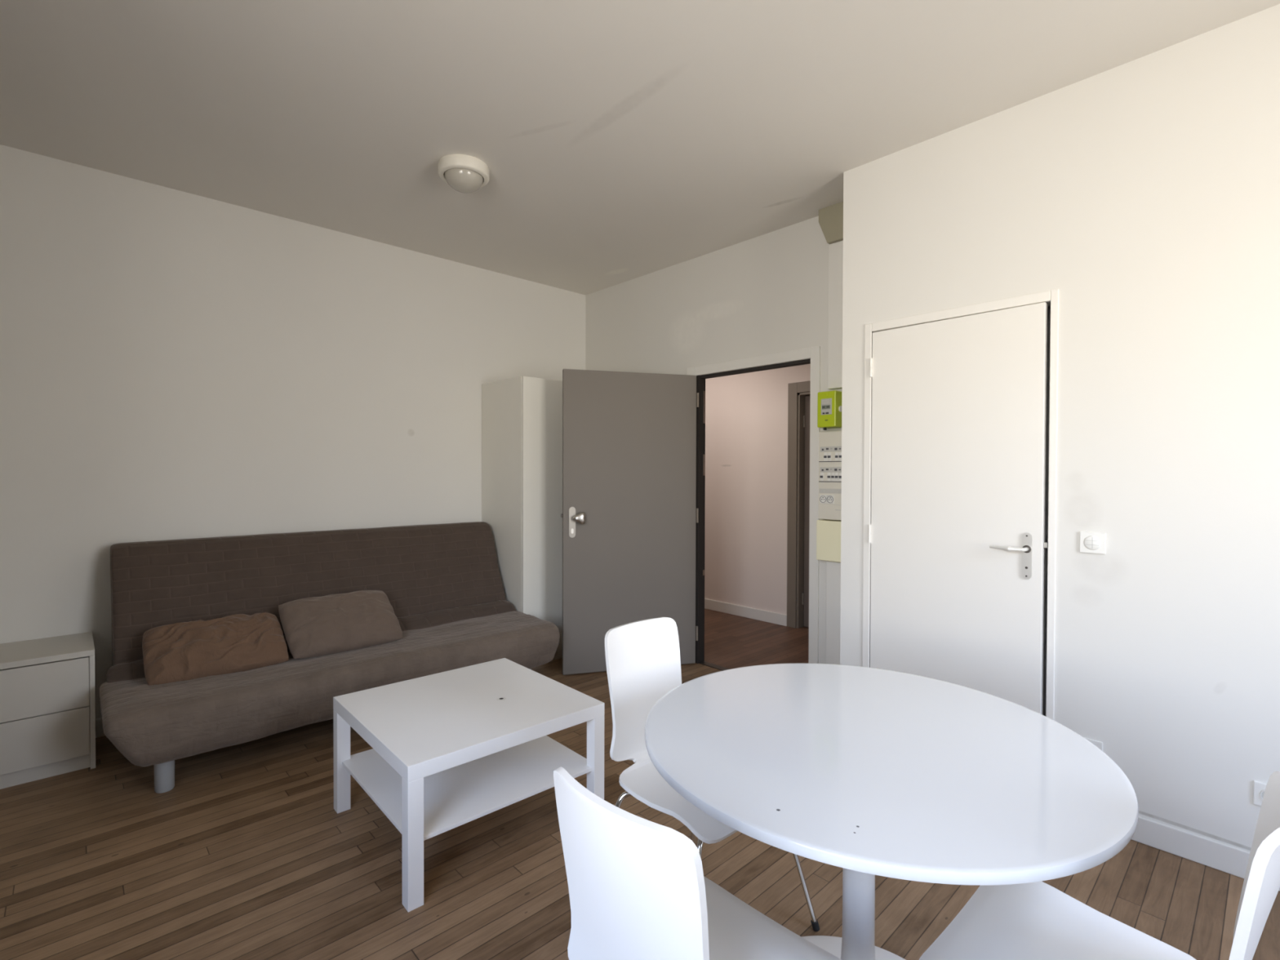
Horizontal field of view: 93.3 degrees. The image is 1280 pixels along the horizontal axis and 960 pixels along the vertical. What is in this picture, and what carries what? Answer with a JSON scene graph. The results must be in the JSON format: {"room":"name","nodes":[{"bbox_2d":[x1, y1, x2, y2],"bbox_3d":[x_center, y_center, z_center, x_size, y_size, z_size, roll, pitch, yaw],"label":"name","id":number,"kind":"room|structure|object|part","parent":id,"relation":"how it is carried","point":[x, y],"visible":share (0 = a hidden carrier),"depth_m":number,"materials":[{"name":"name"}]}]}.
{"room":"living room","nodes":[
{"label":"living room","id":0,"kind":"room"},
{"bbox_2d":[0,144,585,718],"bbox_3d":[-2.145,-0.137,3.708,4.610,2.870,0.120,-1,1,-43],"label":"wall","id":1,"kind":"structure","parent":0,"point":[175,364],"depth_m":3.37,"materials":[{"name":"paint"}]},
{"bbox_2d":[95,717,105,737],"bbox_3d":[-2.304,1.254,3.488,3.060,0.095,0.012,-1,1,-43],"label":"baseboard","id":2,"kind":"structure","parent":1,"relation":"attached to","point":[99,723],"depth_m":3.07,"materials":[{"name":"paint"}]},
{"bbox_2d":[0,0,1279,295],"bbox_3d":[-0.282,-1.592,1.717,4.610,0.100,5.540,-1,1,-43],"label":"ceiling","id":3,"kind":"structure","parent":0,"point":[619,141],"depth_m":2.45,"materials":[{"name":"paint"}]},
{"bbox_2d":[438,154,488,193],"bbox_3d":[-0.876,-1.500,3.009,0.245,0.120,0.245,-1,1,-43],"label":"ceiling light","id":4,"kind":"object","parent":3,"relation":"attached to","point":[465,174],"visible":1,"depth_m":2.94,"materials":[{"name":"plastic"}]},
{"bbox_2d":[0,608,1279,959],"bbox_3d":[-0.333,1.364,2.937,6.170,0.100,7.320,-1,1,-43],"label":"floor","id":5,"kind":"structure","parent":0,"point":[249,855],"depth_m":2.02,"materials":[{"name":"brown wood"}]},
{"bbox_2d":[0,631,95,789],"bbox_3d":[-2.912,1.040,2.624,0.803,0.540,0.423,-1,1,-43],"label":"dresser","id":6,"kind":"object","parent":5,"relation":"on","point":[47,686],"visible":1,"depth_m":2.65,"materials":[{"name":"white wood"}]},
{"bbox_3d":[-2.777,0.915,2.480,0.764,0.221,0.020,-1,1,-43],"label":"drawer","id":7,"kind":"part","parent":6,"relation":"part of","materials":[{"name":"white wood"}]},
{"bbox_3d":[-2.778,1.138,2.483,0.764,0.217,0.020,-1,1,-43],"label":"drawer","id":8,"kind":"part","parent":6,"relation":"part of","materials":[{"name":"white wood"}]},
{"bbox_2d":[99,521,559,793],"bbox_3d":[-1.602,0.809,3.407,2.156,0.990,1.004,-1,1,-43],"label":"sofa","id":9,"kind":"object","parent":5,"relation":"on","point":[442,584],"visible":0.7,"depth_m":3.16,"materials":[{"name":"grey fabric"}]},
{"bbox_3d":[-2.016,1.183,2.562,0.072,0.260,0.072,-1,1,-43],"label":"leg","id":10,"kind":"part","parent":9,"relation":"part of","materials":[{"name":"grey paint"}]},
{"bbox_2d":[142,612,288,684],"bbox_3d":[-2.034,0.798,2.913,0.558,0.242,0.329,0,1,-42],"label":"cushion","id":11,"kind":"object","parent":9,"relation":"on","point":[238,642],"visible":0.96,"depth_m":2.83,"materials":[{"name":"brown fabric"}]},
{"bbox_3d":[-1.806,0.648,3.635,2.065,0.676,0.387,-1,1,-43],"label":"backrest","id":12,"kind":"part","parent":9,"relation":"part of","materials":[{"name":"brown fabric"}]},
{"bbox_3d":[-1.479,1.020,3.278,2.155,0.272,0.643,-1,1,-43],"label":"seat","id":13,"kind":"part","parent":9,"relation":"part of","materials":[{"name":"brown fabric"}]},
{"bbox_2d":[278,590,403,658],"bbox_3d":[-1.624,0.772,3.302,0.329,0.270,0.568,1,1,45],"label":"cushion","id":14,"kind":"object","parent":9,"relation":"on","point":[331,624],"visible":1,"depth_m":3.22,"materials":[{"name":"brown fabric"}]},
{"bbox_2d":[333,657,604,911],"bbox_3d":[-0.684,1.094,2.394,0.771,0.450,0.771,0,1,-42],"label":"coffee table","id":15,"kind":"object","parent":5,"relation":"on","point":[452,748],"visible":0.93,"depth_m":2.26,"materials":[{"name":"white wood"}]},
{"bbox_3d":[-1.193,1.117,2.419,0.050,0.400,0.050,0,1,-42],"label":"leg","id":16,"kind":"part","parent":15,"relation":"part of","materials":[{"name":"white wood"}]},
{"bbox_3d":[-0.708,1.126,1.885,0.050,0.400,0.050,0,1,-42],"label":"leg","id":17,"kind":"part","parent":15,"relation":"part of","materials":[{"name":"white wood"}]},
{"bbox_2d":[342,735,591,840],"bbox_3d":[-0.684,1.123,2.394,0.735,0.013,0.735,0,1,-42],"label":"shelf","id":18,"kind":"object","parent":15,"relation":"attached to","point":[455,797],"depth_m":2.25,"materials":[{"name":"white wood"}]},
{"bbox_3d":[-0.175,1.121,2.369,0.050,0.400,0.050,0,1,-42],"label":"leg","id":19,"kind":"part","parent":15,"relation":"part of","materials":[{"name":"white wood"}]},
{"bbox_2d":[481,376,562,660],"bbox_3d":[-0.640,0.288,4.655,0.965,2.006,0.567,-1,1,-43],"label":"wardrobe","id":20,"kind":"object","parent":5,"relation":"on","point":[522,416],"visible":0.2,"depth_m":4.25,"materials":[{"name":"white wood"}]},
{"bbox_3d":[-0.627,0.261,4.289,0.480,1.939,0.018,-1,1,-43],"label":"door","id":21,"kind":"part","parent":20,"relation":"part of","materials":[{"name":"white wood"}]},
{"bbox_2d":[553,766,841,959],"bbox_3d":[0.126,0.908,1.093,0.410,0.860,0.540,1,1,45],"label":"dining chair","id":22,"kind":"object","parent":5,"relation":"on","point":[638,888],"visible":1,"depth_m":0.93,"materials":[{"name":"plastic"}]},
{"bbox_3d":[-0.027,0.683,0.935,0.334,0.408,0.102,1,1,45],"label":"backrest","id":23,"kind":"part","parent":22,"relation":"part of","materials":[{"name":"white plastic"}]},
{"bbox_3d":[0.144,0.903,1.111,0.410,0.054,0.399,1,1,45],"label":"seat","id":24,"kind":"part","parent":22,"relation":"part of","materials":[{"name":"white plastic"}]},
{"bbox_2d":[604,617,819,931],"bbox_3d":[0.163,0.900,1.800,0.521,0.861,0.540,-1,1,-43],"label":"dining chair","id":25,"kind":"object","parent":5,"relation":"on","point":[643,661],"visible":0.46,"depth_m":1.88,"materials":[{"name":"plastic"}]},
{"bbox_3d":[0.010,1.122,1.787,0.273,0.409,0.042,0,1,4],"label":"leg","id":26,"kind":"part","parent":25,"relation":"part of","materials":[{"name":"silver metal"}]},
{"bbox_3d":[0.013,0.671,1.957,0.334,0.408,0.102,-1,1,-43],"label":"backrest","id":27,"kind":"part","parent":25,"relation":"part of","materials":[{"name":"white plastic"}]},
{"bbox_3d":[0.180,0.895,1.783,0.410,0.054,0.399,-1,1,-43],"label":"seat","id":28,"kind":"part","parent":25,"relation":"part of","materials":[{"name":"white plastic"}]},
{"bbox_3d":[0.188,1.120,1.955,0.042,0.409,0.274,0,1,-1],"label":"leg","id":29,"kind":"part","parent":25,"relation":"part of","materials":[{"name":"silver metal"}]},
{"bbox_3d":[0.159,1.125,1.599,0.029,0.409,0.327,0,1,3],"label":"leg","id":30,"kind":"part","parent":25,"relation":"part of","materials":[{"name":"silver metal"}]},
{"bbox_3d":[0.366,1.123,1.794,0.327,0.409,0.028,0,1,1],"label":"leg","id":31,"kind":"part","parent":25,"relation":"part of","materials":[{"name":"silver metal"}]},
{"bbox_2d":[698,661,730,671],"bbox_3d":[0.737,1.301,3.980,0.060,0.006,0.885,-1,1,-43],"label":"threshold","id":32,"kind":"object","parent":5,"relation":"on","point":[704,663],"visible":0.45,"depth_m":4.21,"materials":[{"name":"metal"}]},
{"bbox_2d":[644,662,1138,959],"bbox_3d":[0.521,0.965,1.440,1.022,0.740,1.022,-1,1,-43],"label":"round table","id":33,"kind":"object","parent":5,"relation":"on","point":[866,772],"visible":0.98,"depth_m":1.24,"materials":[{"name":"white laminate"}]},
{"bbox_2d":[919,771,1279,959],"bbox_3d":[0.807,0.910,1.098,0.410,0.860,0.540,0,1,-42],"label":"dining chair","id":34,"kind":"object","parent":5,"relation":"on","point":[1037,920],"visible":0.99,"depth_m":1.16,"materials":[{"name":"plastic"}]},
{"bbox_3d":[0.790,0.905,1.116,0.410,0.054,0.399,0,1,-42],"label":"seat","id":35,"kind":"part","parent":34,"relation":"part of","materials":[{"name":"white plastic"}]},
{"bbox_3d":[0.953,0.686,0.931,0.334,0.408,0.102,0,1,-42],"label":"backrest","id":36,"kind":"part","parent":34,"relation":"part of","materials":[{"name":"white plastic"}]},
{"bbox_2d":[704,364,810,618],"bbox_3d":[1.063,0.033,5.758,0.260,2.700,5.100,-1,1,-43],"label":"wall","id":37,"kind":"structure","parent":0,"point":[746,414],"depth_m":5.63,"materials":[{"name":"paint"}]},
{"bbox_2d":[704,598,786,626],"bbox_3d":[0.252,1.222,6.429,0.015,0.100,3.038,-1,1,-43],"label":"baseboard","id":38,"kind":"structure","parent":37,"relation":"attached to","point":[780,619],"depth_m":5.63,"materials":[{"name":"paint"}]},
{"bbox_2d":[786,380,810,628],"bbox_3d":[1.665,0.226,5.032,0.162,2.135,0.912,-1,1,-43],"label":"door frame","id":39,"kind":"structure","parent":37,"relation":"attached to","point":[797,392],"depth_m":5.26,"materials":[{"name":"grey paint"}]},
{"bbox_2d":[801,395,809,627],"bbox_3d":[1.710,0.280,5.005,0.055,2.012,0.801,-1,1,-43],"label":"door","id":40,"kind":"structure","parent":37,"relation":"in","point":[805,597],"depth_m":5.26,"materials":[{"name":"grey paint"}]},
{"bbox_2d":[585,216,1050,715],"bbox_3d":[1.369,-0.121,3.296,0.060,2.870,5.300,-1,1,-43],"label":"wall","id":41,"kind":"structure","parent":0,"point":[766,294],"depth_m":4.06,"materials":[{"name":"paint"}]},
{"bbox_2d":[560,368,698,675],"bbox_3d":[-0.052,0.280,4.112,0.965,2.024,0.097,0,1,-16],"label":"door","id":42,"kind":"structure","parent":41,"relation":"in","point":[629,514],"depth_m":4.11,"materials":[{"name":"grey paint"}]},
{"bbox_3d":[-0.449,0.280,4.003,0.044,0.205,0.008,0,1,-16],"label":"handle plate","id":43,"kind":"part","parent":42,"relation":"part of","materials":[{"name":"silver metal"}]},
{"bbox_3d":[-0.402,0.252,3.987,0.083,0.083,0.051,0,1,-16],"label":"knob","id":44,"kind":"part","parent":42,"relation":"part of","materials":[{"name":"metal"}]},
{"bbox_2d":[686,346,820,663],"bbox_3d":[0.719,0.254,3.979,0.074,2.100,1.053,-1,1,-43],"label":"door frame","id":45,"kind":"structure","parent":41,"relation":"attached to","point":[812,353],"depth_m":3.84,"materials":[{"name":"paint"}]},
{"bbox_2d":[816,519,840,562],"bbox_3d":[1.152,0.347,3.421,0.091,0.229,0.290,-1,1,-43],"label":"board","id":46,"kind":"object","parent":41,"relation":"attached to","point":[828,531],"visible":0.49,"depth_m":3.44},
{"bbox_2d":[817,390,841,430],"bbox_3d":[1.096,-0.393,3.444,0.131,0.216,0.123,-1,1,-43],"label":"meter","id":47,"kind":"object","parent":41,"relation":"attached to","point":[829,402],"visible":0.94,"depth_m":3.40,"materials":[{"name":"plastic"}]},
{"bbox_2d":[817,430,841,519],"bbox_3d":[1.152,-0.026,3.412,0.098,0.505,0.284,-1,1,-43],"label":"electrical panel","id":48,"kind":"object","parent":41,"relation":"attached to","point":[829,505],"visible":0.49,"depth_m":3.43,"materials":[{"name":"plastic"}]},
{"bbox_2d":[819,494,826,503],"bbox_3d":[1.051,0.110,3.464,0.006,0.050,0.043,-1,1,-43],"label":"socket","id":49,"kind":"object","parent":48,"relation":"attached to","point":[823,498],"depth_m":3.46,"materials":[{"name":"white plastic"}]},
{"bbox_2d":[826,494,834,503],"bbox_3d":[1.082,0.111,3.431,0.006,0.050,0.043,-1,1,-43],"label":"socket","id":50,"kind":"object","parent":48,"relation":"attached to","point":[830,498],"depth_m":3.43,"materials":[{"name":"white plastic"}]},
{"bbox_2d":[818,201,843,244],"bbox_3d":[1.161,-1.455,3.406,0.075,0.204,0.300,-1,1,-43],"label":"vent hood","id":51,"kind":"object","parent":41,"relation":"attached to","point":[831,217],"visible":0.47,"depth_m":3.43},
{"bbox_2d":[826,560,840,664],"bbox_3d":[1.179,0.891,3.426,0.049,0.842,0.248,-1,1,-43],"label":"duct","id":52,"kind":"object","parent":41,"relation":"attached to","point":[833,568],"visible":0.14,"depth_m":3.46,"materials":[{"name":"paint"}]},
{"bbox_2d":[827,240,843,389],"bbox_3d":[1.184,-0.937,3.404,0.049,0.829,0.248,-1,1,-43],"label":"duct","id":53,"kind":"object","parent":41,"relation":"attached to","point":[834,326],"visible":0.44,"depth_m":3.44,"materials":[{"name":"paint"}]},
{"bbox_2d":[840,4,1279,851],"bbox_3d":[2.095,-0.106,2.209,0.376,2.870,2.723,-1,1,-43],"label":"wall","id":54,"kind":"structure","parent":0,"point":[1144,191],"depth_m":2.20,"materials":[{"name":"paint"}]},
{"bbox_2d":[867,302,1048,715],"bbox_3d":[1.363,0.300,2.680,0.103,2.028,0.745,0,1,-42],"label":"door","id":55,"kind":"structure","parent":54,"relation":"in","point":[957,529],"depth_m":2.65,"materials":[{"name":"white paint"}]},
{"bbox_3d":[1.508,0.281,2.470,0.140,0.023,0.049,1,1,29],"label":"handle","id":56,"kind":"part","parent":55,"relation":"part of","materials":[{"name":"metal"}]},
{"bbox_3d":[1.575,0.309,2.461,0.007,0.190,0.036,0,1,-42],"label":"handle plate","id":57,"kind":"part","parent":55,"relation":"part of","materials":[{"name":"metal"}]},
{"bbox_2d":[862,288,1058,719],"bbox_3d":[1.415,0.280,2.729,0.106,2.082,0.802,-1,1,-43],"label":"door frame","id":58,"kind":"structure","parent":54,"relation":"attached to","point":[1050,297],"depth_m":2.50,"materials":[{"name":"white paint"}]},
{"bbox_2d":[1079,531,1106,554],"bbox_3d":[1.732,0.240,2.313,0.014,0.082,0.082,-1,1,-43],"label":"wall switch","id":59,"kind":"object","parent":54,"relation":"attached to","point":[1090,542],"visible":1,"depth_m":2.31,"materials":[{"name":"white plastic"}]},
{"bbox_2d":[1084,737,1102,751],"bbox_3d":[1.728,1.036,2.323,0.016,0.080,0.080,-1,1,-43],"label":"wall socket","id":60,"kind":"object","parent":54,"relation":"attached to","point":[1098,744],"visible":0.05,"depth_m":2.31,"materials":[{"name":"white plastic"}]},
{"bbox_2d":[1131,816,1279,891],"bbox_3d":[2.266,1.288,1.758,0.012,0.095,1.800,-1,1,-43],"label":"baseboard","id":61,"kind":"structure","parent":54,"relation":"attached to","point":[1219,855],"depth_m":2.11,"materials":[{"name":"paint"}]},
{"bbox_2d":[1253,780,1266,806],"bbox_3d":[2.058,1.036,1.973,0.016,0.080,0.080,-1,1,-43],"label":"wall socket","id":62,"kind":"object","parent":54,"relation":"attached to","point":[1259,788],"visible":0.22,"depth_m":1.99,"materials":[{"name":"white plastic"}]},
{"bbox_2d":[1259,789,1265,799],"bbox_3d":[2.057,1.036,1.972,0.003,0.049,0.049,-1,1,-43],"label":"socket","id":63,"kind":"object","parent":62,"relation":"attached to","point":[1261,791],"depth_m":1.99,"materials":[{"name":"white plastic"}]}
]}

